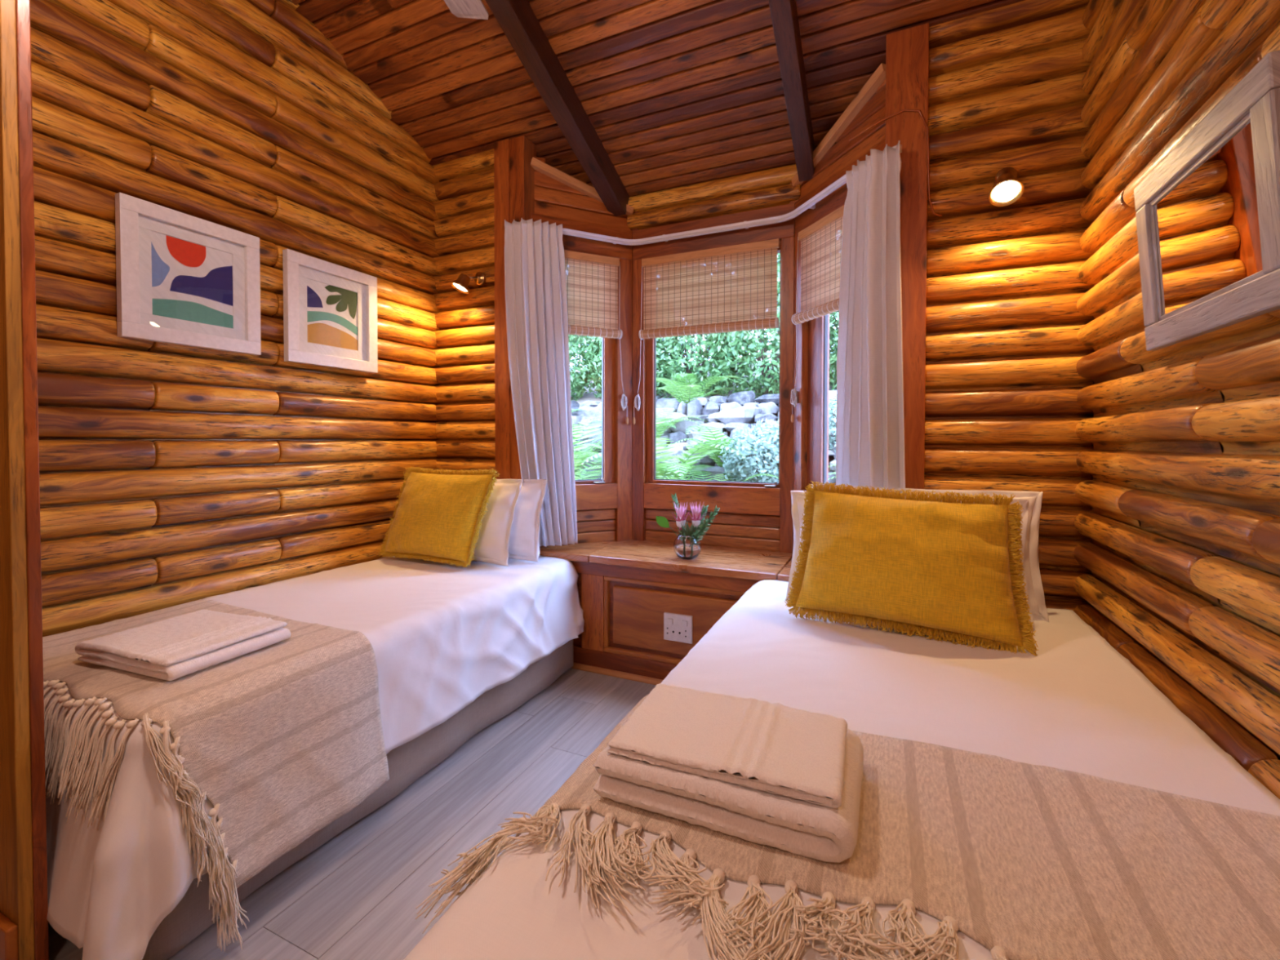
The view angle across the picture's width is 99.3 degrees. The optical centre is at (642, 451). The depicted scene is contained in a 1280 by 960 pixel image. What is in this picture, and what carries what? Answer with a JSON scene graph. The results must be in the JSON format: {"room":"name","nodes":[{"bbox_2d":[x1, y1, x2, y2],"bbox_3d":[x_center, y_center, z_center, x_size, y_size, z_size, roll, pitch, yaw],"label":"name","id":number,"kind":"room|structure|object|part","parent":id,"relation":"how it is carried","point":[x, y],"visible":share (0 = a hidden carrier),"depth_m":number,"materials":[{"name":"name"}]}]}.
{"room":"log cabin bedroom","nodes":[
{"label":"log cabin bedroom","id":0,"kind":"room"},
{"bbox_2d":[30,0,439,636],"bbox_3d":[-1.914,-0.680,1.365,0.123,3.512,3.870,1,1,24],"label":"wall","id":1,"kind":"structure","parent":0,"point":[171,474],"depth_m":2.00,"materials":[{"name":"brown wood"}]},
{"bbox_2d":[0,911,18,959],"bbox_3d":[-1.576,1.013,1.230,0.695,0.125,0.018,1,1,24],"label":"baseboard","id":2,"kind":"structure","parent":1,"relation":"attached to","point":[8,929],"depth_m":1.09,"materials":[{"name":"brown wood"}]},
{"bbox_2d":[0,0,34,959],"bbox_3d":[-1.567,-0.525,1.219,0.695,3.200,0.022,1,1,24],"label":"trim","id":3,"kind":"structure","parent":1,"relation":"attached to","point":[16,884],"depth_m":1.09,"materials":[{"name":"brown wood"}]},
{"bbox_2d":[15,0,48,959],"bbox_3d":[-1.557,-0.525,1.238,0.697,3.200,0.020,1,1,24],"label":"trim","id":4,"kind":"structure","parent":1,"relation":"attached to","point":[23,28],"depth_m":1.11,"materials":[{"name":"brown wood"}]},
{"bbox_2d":[115,192,261,355],"bbox_3d":[-1.578,-0.596,1.920,0.030,0.452,0.421,1,1,24],"label":"framed print","id":5,"kind":"object","parent":1,"relation":"attached to","point":[184,279],"visible":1,"depth_m":1.89},
{"bbox_2d":[282,248,377,373],"bbox_3d":[-1.362,-0.597,2.402,0.030,0.452,0.425,1,1,24],"label":"framed print","id":6,"kind":"object","parent":1,"relation":"attached to","point":[330,309],"visible":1,"depth_m":2.38},
{"bbox_2d":[48,668,656,959],"bbox_3d":[-0.417,1.111,0.970,3.465,0.060,5.448,1,1,24],"label":"floor","id":7,"kind":"structure","parent":0,"point":[357,895],"depth_m":1.48,"materials":[{"name":"grey wood"}]},
{"bbox_2d":[142,639,573,959],"bbox_3d":[-1.063,0.802,2.037,0.880,0.493,1.669,1,1,24],"label":"bed","id":8,"kind":"object","parent":7,"relation":"on","point":[408,762],"visible":0.16,"depth_m":1.68,"materials":[{"name":"grey fabric"}]},
{"bbox_2d":[43,555,584,959],"bbox_3d":[-1.049,0.806,1.976,0.956,0.558,1.771,1,1,24],"label":"sheet","id":9,"kind":"object","parent":8,"relation":"on","point":[442,636],"visible":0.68,"depth_m":1.71,"materials":[{"name":"white fabric"}]},
{"bbox_2d":[42,599,389,951],"bbox_3d":[-1.246,0.792,1.466,0.989,0.523,0.604,1,1,24],"label":"fringed throw","id":10,"kind":"object","parent":9,"relation":"on","point":[284,739],"visible":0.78,"depth_m":1.28,"materials":[{"name":"fabric"}]},
{"bbox_2d":[75,608,290,680],"bbox_3d":[-1.215,0.502,1.457,0.381,0.053,0.304,0,1,20],"label":"bath towel","id":11,"kind":"object","parent":10,"relation":"on","point":[171,649],"visible":1,"depth_m":1.39,"materials":[{"name":"beige fabric"}]},
{"bbox_2d":[377,466,500,567],"bbox_3d":[-0.958,0.294,2.542,0.636,0.440,0.202,1,1,24],"label":"cushion","id":12,"kind":"object","parent":9,"relation":"on","point":[437,514],"visible":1,"depth_m":2.46,"materials":[{"name":"yellow fabric"}]},
{"bbox_2d":[470,479,522,566],"bbox_3d":[-0.831,0.322,2.605,0.548,0.388,0.171,1,1,24],"label":"pillow","id":13,"kind":"object","parent":9,"relation":"on","point":[492,547],"visible":0.42,"depth_m":2.49,"materials":[{"name":"fabric"}]},
{"bbox_2d":[497,479,548,562],"bbox_3d":[-0.714,0.322,2.659,0.528,0.383,0.157,1,1,24],"label":"pillow","id":14,"kind":"object","parent":9,"relation":"on","point":[523,542],"visible":0.37,"depth_m":2.56,"materials":[{"name":"fabric"}]},
{"bbox_2d":[539,539,792,684],"bbox_3d":[0.259,0.777,2.626,1.660,0.564,0.493,1,1,24],"label":"window seat","id":15,"kind":"object","parent":7,"relation":"on","point":[625,588],"visible":0.27,"depth_m":2.51,"materials":[{"name":"brown wood"}]},
{"bbox_3d":[0.137,1.047,2.432,1.520,0.032,0.031,1,1,24],"label":"kick moulding","id":16,"kind":"part","parent":15,"relation":"part of","materials":[{"name":"brown wood"}]},
{"bbox_3d":[0.238,0.774,2.403,0.915,0.362,0.026,1,1,24],"label":"moulding","id":17,"kind":"part","parent":15,"relation":"part of","materials":[{"name":"brown wood"}]},
{"bbox_3d":[0.239,0.774,2.405,0.825,0.273,0.022,1,1,24],"label":"panel","id":18,"kind":"part","parent":15,"relation":"part of","materials":[{"name":"brown wood"}]},
{"bbox_2d":[663,612,693,644],"bbox_3d":[0.158,0.786,2.420,0.134,0.122,0.018,1,1,24],"label":"power socket","id":19,"kind":"object","parent":15,"relation":"attached to","point":[677,627],"visible":1,"depth_m":2.42,"materials":[{"name":"white plastic"}]},
{"bbox_2d":[667,617,672,624],"bbox_3d":[0.125,0.759,2.429,0.024,0.025,0.007,1,1,24],"label":"switch","id":20,"kind":"object","parent":19,"relation":"attached to","point":[669,620],"depth_m":2.43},
{"bbox_2d":[682,620,687,626],"bbox_3d":[0.187,0.760,2.401,0.024,0.025,0.007,1,1,24],"label":"switch","id":21,"kind":"object","parent":19,"relation":"attached to","point":[684,622],"depth_m":2.40,"materials":[{"name":"white plastic"}]},
{"bbox_2d":[673,533,701,559],"bbox_3d":[0.209,0.441,2.528,0.131,0.110,0.131,1,1,24],"label":"glass vase","id":22,"kind":"object","parent":15,"relation":"on","point":[685,547],"visible":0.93,"depth_m":2.48,"materials":[{"name":"clear glass"}]},
{"bbox_2d":[656,515,677,535],"bbox_3d":[0.137,0.379,2.541,0.150,0.152,0.003,0,1,11],"label":"leaf sprig","id":23,"kind":"object","parent":22,"relation":"in","point":[662,522],"visible":0.8,"depth_m":2.55,"materials":[{"name":"green plant"}]},
{"bbox_2d":[671,493,686,535],"bbox_3d":[0.173,0.325,2.558,0.090,0.258,0.051,1,1,24],"label":"leaf sprig","id":24,"kind":"object","parent":22,"relation":"in","point":[673,497],"visible":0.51,"depth_m":2.57,"materials":[{"name":"green plant"}]},
{"bbox_2d":[671,502,688,535],"bbox_3d":[0.179,0.359,2.533,0.081,0.248,0.084,-1,1,-44],"label":"flower","id":25,"kind":"object","parent":22,"relation":"in","point":[681,519],"visible":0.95,"depth_m":2.52,"materials":[{"name":"pink plant"}]},
{"bbox_2d":[680,520,695,535],"bbox_3d":[0.216,0.369,2.524,0.094,0.083,0.096,1,1,24],"label":"foliage collar","id":26,"kind":"object","parent":22,"relation":"in","point":[689,531],"visible":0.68,"depth_m":2.50,"materials":[{"name":"green plant"}]},
{"bbox_2d":[688,502,705,533],"bbox_3d":[0.251,0.357,2.519,0.083,0.252,0.083,-1,1,-42],"label":"flower","id":27,"kind":"object","parent":22,"relation":"in","point":[696,512],"visible":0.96,"depth_m":2.50,"materials":[{"name":"pink plant"}]},
{"bbox_2d":[691,504,707,537],"bbox_3d":[0.257,0.350,2.514,0.092,0.210,0.052,1,1,24],"label":"leaf sprig","id":28,"kind":"object","parent":22,"relation":"in","point":[704,508],"visible":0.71,"depth_m":2.51,"materials":[{"name":"green plant"}]},
{"bbox_2d":[693,505,719,540],"bbox_3d":[0.282,0.349,2.485,0.157,0.215,0.054,1,1,24],"label":"leaf sprig","id":29,"kind":"object","parent":22,"relation":"in","point":[703,527],"visible":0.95,"depth_m":2.47,"materials":[{"name":"green plant"}]},
{"bbox_3d":[0.506,0.822,1.109,1.099,0.493,2.079,1,1,24],"label":"bed","id":30,"kind":"object","parent":7,"relation":"on","visible":0},
{"bbox_2d":[403,579,1279,959],"bbox_3d":[0.484,0.744,1.087,1.143,0.405,2.137,1,1,24],"label":"sheet","id":31,"kind":"object","parent":30,"relation":"on","point":[1080,705],"visible":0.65,"depth_m":1.08,"materials":[{"name":"white fabric"}]},
{"bbox_2d":[414,693,1279,959],"bbox_3d":[0.318,0.668,0.763,1.153,0.325,0.621,1,1,24],"label":"fringed throw","id":32,"kind":"object","parent":31,"relation":"on","point":[1027,861],"visible":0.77,"depth_m":0.71,"materials":[{"name":"fabric"}]},
{"bbox_2d":[592,728,863,862],"bbox_3d":[0.153,0.505,0.895,0.385,0.068,0.273,1,1,24],"label":"bath towel","id":33,"kind":"object","parent":32,"relation":"on","point":[821,833],"visible":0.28,"depth_m":0.77,"materials":[{"name":"beige fabric"}]},
{"bbox_2d":[605,683,847,808],"bbox_3d":[0.146,0.459,0.888,0.354,0.028,0.236,1,1,24],"label":"hand towel","id":34,"kind":"object","parent":33,"relation":"on","point":[779,748],"visible":1,"depth_m":0.85,"materials":[{"name":"beige fabric"}]},
{"bbox_2d":[785,490,1035,631],"bbox_3d":[0.864,0.343,1.827,0.736,0.392,0.172,1,1,24],"label":"pillow","id":35,"kind":"object","parent":31,"relation":"on","point":[797,497],"visible":0.14,"depth_m":1.96,"materials":[{"name":"fabric"}]},
{"bbox_2d":[785,480,1039,656],"bbox_3d":[0.780,0.329,1.649,0.666,0.454,0.257,1,1,24],"label":"cushion","id":36,"kind":"object","parent":31,"relation":"on","point":[953,564],"visible":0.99,"depth_m":1.56,"materials":[{"name":"yellow fabric"}]},
{"bbox_2d":[811,484,1048,622],"bbox_3d":[0.969,0.332,1.915,0.736,0.406,0.167,1,1,24],"label":"pillow","id":37,"kind":"object","parent":31,"relation":"on","point":[1035,588],"visible":0.2,"depth_m":1.78,"materials":[{"name":"fabric"}]},
{"bbox_2d":[291,0,1024,197],"bbox_3d":[-0.477,-1.908,0.938,3.110,1.166,4.185,1,1,24],"label":"ceiling","id":38,"kind":"structure","parent":0,"point":[675,93],"depth_m":2.34,"materials":[{"name":"brown wood"}]},
{"bbox_2d":[444,0,488,19],"bbox_3d":[-0.657,-1.732,0.942,1.196,0.946,1.196,-1,1,-37],"label":"ceiling fan","id":39,"kind":"object","parent":38,"relation":"hanging from","point":[473,9],"visible":1,"depth_m":1.70,"materials":[{"name":"metal"}]},
{"bbox_2d":[484,0,629,216],"bbox_3d":[-0.669,-1.864,1.720,0.088,1.226,2.747,1,1,24],"label":"ceiling beam","id":40,"kind":"structure","parent":38,"relation":"attached to","point":[517,19],"depth_m":2.36,"materials":[{"name":"brown wood"}]},
{"bbox_2d":[768,0,814,181],"bbox_3d":[0.227,-1.855,1.319,0.072,1.226,2.747,1,1,24],"label":"ceiling beam","id":41,"kind":"structure","parent":38,"relation":"attached to","point":[784,13],"depth_m":2.13,"materials":[{"name":"brown wood"}]},
{"bbox_2d":[548,508,779,551],"bbox_3d":[0.286,0.682,2.703,1.626,0.735,0.436,1,1,24],"label":"wall","id":42,"kind":"structure","parent":0,"point":[744,531],"depth_m":2.84,"materials":[{"name":"brown wood"}]},
{"bbox_2d":[533,79,885,230],"bbox_3d":[0.278,-1.342,2.609,1.703,0.297,0.443,1,1,24],"label":"wall","id":43,"kind":"structure","parent":0,"point":[553,197],"depth_m":2.51,"materials":[{"name":"brown wood"}]},
{"bbox_2d":[530,156,634,215],"bbox_3d":[-0.307,-1.375,2.843,0.565,0.188,0.036,0,1,-25],"label":"trim","id":44,"kind":"structure","parent":43,"relation":"attached to","point":[539,166],"depth_m":2.79,"materials":[{"name":"brown wood"}]},
{"bbox_2d":[791,62,885,186],"bbox_3d":[0.828,-1.368,2.334,0.036,0.215,0.588,0,1,-19],"label":"trim","id":45,"kind":"structure","parent":43,"relation":"attached to","point":[878,77],"depth_m":2.24,"materials":[{"name":"brown wood"}]},
{"bbox_2d":[626,164,800,229],"bbox_3d":[0.356,-1.294,2.823,1.100,0.190,0.119,1,1,24],"label":"wall","id":46,"kind":"structure","parent":0,"point":[772,187],"depth_m":2.76,"materials":[{"name":"brown wood"}]},
{"bbox_2d":[431,0,1094,611],"bbox_3d":[0.287,-0.270,2.672,3.135,2.803,0.601,1,1,24],"label":"wall","id":47,"kind":"structure","parent":0,"point":[1003,383],"depth_m":1.93,"materials":[{"name":"brown wood"}]},
{"bbox_2d":[450,271,486,293],"bbox_3d":[-0.902,-0.872,2.803,0.169,0.121,0.099,-1,1,-41],"label":"spot lamp","id":48,"kind":"object","parent":47,"relation":"attached to","point":[461,284],"visible":1,"depth_m":2.79,"materials":[{"name":"gold metal"}]},
{"bbox_3d":[-0.929,-0.840,2.779,0.072,0.034,0.071,1,1,24],"label":"bulb","id":49,"kind":"part","parent":48,"relation":"part of","materials":[{"name":"white glass"}]},
{"bbox_2d":[493,135,536,479],"bbox_3d":[-0.644,-0.253,2.774,0.179,2.600,0.115,1,1,24],"label":"trim","id":50,"kind":"structure","parent":47,"relation":"attached to","point":[513,173],"depth_m":2.73,"materials":[{"name":"brown wood"}]},
{"bbox_2d":[531,213,632,547],"bbox_3d":[-0.328,-0.077,2.909,0.556,2.245,0.104,0,1,-25],"label":"window","id":51,"kind":"structure","parent":47,"relation":"in","point":[614,490],"depth_m":2.95,"materials":[{"name":"brown wood"}]},
{"bbox_3d":[-0.334,-0.432,2.902,0.393,1.215,0.047,0,1,-25],"label":"sash","id":52,"kind":"part","parent":51,"relation":"part of","materials":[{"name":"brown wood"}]},
{"bbox_2d":[518,144,902,553],"bbox_3d":[0.271,-0.071,2.611,1.726,2.245,0.612,1,1,24],"label":"window","id":53,"kind":"structure","parent":47,"relation":"in","point":[648,492],"depth_m":2.78,"materials":[{"name":"brown wood"}]},
{"bbox_2d":[504,217,577,546],"bbox_3d":[-0.492,-0.331,2.665,0.353,1.594,0.095,0,1,-18],"label":"curtain","id":54,"kind":"object","parent":53,"relation":"hanging from","point":[536,301],"visible":0.96,"depth_m":2.66,"materials":[{"name":"fabric"}]},
{"bbox_2d":[564,249,628,424],"bbox_3d":[-0.253,-0.587,2.845,0.405,0.886,0.060,0,1,-26],"label":"bamboo blind","id":55,"kind":"object","parent":53,"relation":"attached to","point":[591,279],"visible":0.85,"depth_m":2.85,"materials":[{"name":"brown wood"}]},
{"bbox_3d":[-0.102,-0.598,2.925,0.049,0.835,0.024,0,1,-16],"label":"pull cord","id":56,"kind":"part","parent":55,"relation":"part of","materials":[{"name":"white fabric"}]},
{"bbox_2d":[632,238,779,424],"bbox_3d":[0.300,-0.585,2.781,0.780,0.886,0.060,1,1,24],"label":"bamboo blind","id":57,"kind":"object","parent":53,"relation":"attached to","point":[730,288],"visible":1,"depth_m":2.77,"materials":[{"name":"brown wood"}]},
{"bbox_3d":[-0.025,-0.598,2.934,0.050,0.835,0.025,1,1,24],"label":"pull cord","id":58,"kind":"part","parent":57,"relation":"part of","materials":[{"name":"white fabric"}]},
{"bbox_3d":[0.252,-1.111,2.546,1.726,0.034,0.514,1,1,24],"label":"curtain rail","id":59,"kind":"part","parent":53,"relation":"part of","materials":[{"name":"white metal"}]},
{"bbox_3d":[0.361,-0.430,2.846,0.730,1.215,0.047,1,1,24],"label":"sash","id":60,"kind":"part","parent":53,"relation":"part of","materials":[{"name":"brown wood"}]},
{"bbox_2d":[790,204,844,422],"bbox_3d":[0.779,-0.577,2.383,0.060,0.886,0.459,0,1,-18],"label":"bamboo blind","id":61,"kind":"object","parent":53,"relation":"attached to","point":[821,242],"visible":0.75,"depth_m":2.40,"materials":[{"name":"brown wood"}]},
{"bbox_3d":[0.720,-0.590,2.578,0.024,0.835,0.040,-1,1,-29],"label":"pull cord","id":62,"kind":"part","parent":61,"relation":"part of","materials":[{"name":"white fabric"}]},
{"bbox_2d":[792,140,884,549],"bbox_3d":[0.870,-0.066,2.374,0.104,2.245,0.578,0,1,-19],"label":"window","id":63,"kind":"structure","parent":47,"relation":"in","point":[811,351],"depth_m":2.54,"materials":[{"name":"brown wood"}]},
{"bbox_3d":[0.867,-0.421,2.389,0.047,1.215,0.405,0,1,-19],"label":"sash","id":64,"kind":"part","parent":63,"relation":"part of","materials":[{"name":"brown wood"}]},
{"bbox_2d":[835,140,905,494],"bbox_3d":[0.855,-0.323,2.045,0.106,1.576,0.340,0,1,-27],"label":"curtain","id":65,"kind":"object","parent":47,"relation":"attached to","point":[870,428],"visible":0.82,"depth_m":1.99,"materials":[{"name":"fabric"}]},
{"bbox_2d":[848,109,942,217],"bbox_3d":[0.930,-1.047,2.012,0.318,0.396,0.040,1,1,24],"label":"cable","id":66,"kind":"object","parent":47,"relation":"attached to","point":[903,110],"visible":1,"depth_m":1.97,"materials":[{"name":"plastic"},{"name":"rubber"}]},
{"bbox_2d":[884,22,928,488],"bbox_3d":[0.983,-0.237,2.050,0.141,2.600,0.108,1,1,24],"label":"trim","id":67,"kind":"structure","parent":47,"relation":"attached to","point":[907,51],"depth_m":1.98,"materials":[{"name":"brown wood"}]},
{"bbox_2d":[988,167,1024,206],"bbox_3d":[1.220,-0.906,1.834,0.100,0.152,0.150,1,1,24],"label":"spot lamp","id":68,"kind":"object","parent":47,"relation":"attached to","point":[1006,189],"visible":1,"depth_m":1.81,"materials":[{"name":"white glass"}]},
{"bbox_3d":[1.209,-0.863,1.809,0.073,0.043,0.064,1,1,24],"label":"bulb","id":69,"kind":"part","parent":68,"relation":"part of","materials":[{"name":"white glass"}]},
{"bbox_2d":[1073,0,1279,799],"bbox_3d":[0.773,-0.657,0.141,0.130,3.660,3.830,1,1,24],"label":"wall","id":70,"kind":"structure","parent":0,"point":[1183,463],"depth_m":1.23,"materials":[{"name":"brown wood"}]},
{"bbox_2d":[1133,50,1279,351],"bbox_3d":[1.107,-0.434,1.079,0.049,0.394,0.510,1,1,24],"label":"wall mirror","id":71,"kind":"object","parent":70,"relation":"attached to","point":[1207,215],"visible":1,"depth_m":1.02,"materials":[{"name":"grey wood"}]},
{"label":"outside","id":72,"kind":"structure","parent":0,"visible":0},
{"bbox_2d":[570,357,836,471],"bbox_3d":[0.812,-0.432,6.697,14.000,2.455,7.000,1,1,24],"label":"ground","id":73,"kind":"structure","parent":72,"point":[586,397],"depth_m":7.65,"materials":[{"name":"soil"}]},
{"bbox_2d":[573,459,601,479],"bbox_3d":[-0.792,0.399,4.713,1.538,0.712,1.860,1,1,43],"label":"fern","id":74,"kind":"object","parent":73,"relation":"on","point":[591,473],"visible":0.03,"depth_m":5.01,"materials":[{"name":"green plant"}]},
{"bbox_2d":[585,408,709,441],"bbox_3d":[0.053,-0.231,5.873,1.330,0.505,1.482,1,1,24],"label":"fern","id":75,"kind":"object","parent":73,"relation":"on","point":[660,424],"visible":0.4,"depth_m":5.71,"materials":[{"name":"green plant"}]},
{"bbox_2d":[656,373,748,404],"bbox_3d":[0.518,-0.695,6.541,1.108,0.449,1.421,-1,1,-37],"label":"fern","id":76,"kind":"object","parent":73,"relation":"on","point":[680,394],"visible":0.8,"depth_m":6.34,"materials":[{"name":"green plant"}]},
{"bbox_2d":[568,253,839,400],"bbox_3d":[1.268,-2.015,7.253,9.371,3.195,2.309,1,1,24],"label":"hedge","id":77,"kind":"object","parent":73,"relation":"on","point":[725,349],"visible":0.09,"depth_m":6.73,"materials":[{"name":"green plant"}]},
{"bbox_2d":[571,390,836,484],"bbox_3d":[0.382,0.007,5.635,11.076,1.458,2.378,1,1,24],"label":"rock wall","id":78,"kind":"structure","parent":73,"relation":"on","point":[735,410],"depth_m":5.89,"materials":[{"name":"grey stone"}]},
{"bbox_2d":[572,417,659,475],"bbox_3d":[-0.736,0.014,5.499,1.922,0.835,2.049,1,1,24],"label":"fern","id":79,"kind":"object","parent":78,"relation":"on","point":[580,454],"visible":0.18,"depth_m":5.68,"materials":[{"name":"green plant"}]},
{"bbox_2d":[573,437,758,479],"bbox_3d":[0.252,0.233,4.785,1.762,0.728,1.702,-1,1,-43],"label":"fern","id":80,"kind":"object","parent":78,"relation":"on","point":[687,464],"visible":0.35,"depth_m":4.54,"materials":[{"name":"green plant"}]},
{"bbox_2d":[656,466,777,482],"bbox_3d":[0.575,0.395,4.516,1.280,0.524,1.104,1,1,24],"label":"fern","id":81,"kind":"object","parent":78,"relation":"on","point":[697,473],"visible":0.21,"depth_m":4.73,"materials":[{"name":"green plant"}]},
{"bbox_2d":[828,464,835,479],"bbox_3d":[2.068,0.277,4.054,1.459,0.500,1.410,0,1,5],"label":"fern","id":82,"kind":"object","parent":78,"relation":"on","point":[832,464],"visible":0.02,"depth_m":4.33,"materials":[{"name":"green plant"}]},
{"bbox_2d":[670,425,778,466],"bbox_3d":[0.852,0.008,5.126,1.268,0.484,1.260,0,1,-1],"label":"fern","id":83,"kind":"object","parent":73,"relation":"on","point":[720,464],"visible":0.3,"depth_m":4.94,"materials":[{"name":"green plant"}]},
{"bbox_2d":[720,418,778,482],"bbox_3d":[1.077,0.096,4.730,0.809,0.772,0.733,1,1,24],"label":"shrub","id":84,"kind":"object","parent":73,"relation":"on","point":[762,442],"visible":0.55,"depth_m":4.53,"materials":[{"name":"green plant"}]},
{"bbox_2d":[828,390,836,452],"bbox_3d":[1.825,-0.211,4.974,0.758,0.684,0.671,1,1,24],"label":"shrub","id":85,"kind":"object","parent":73,"relation":"on","point":[832,413],"visible":0.09,"depth_m":4.84,"materials":[{"name":"green plant"}]}
]}

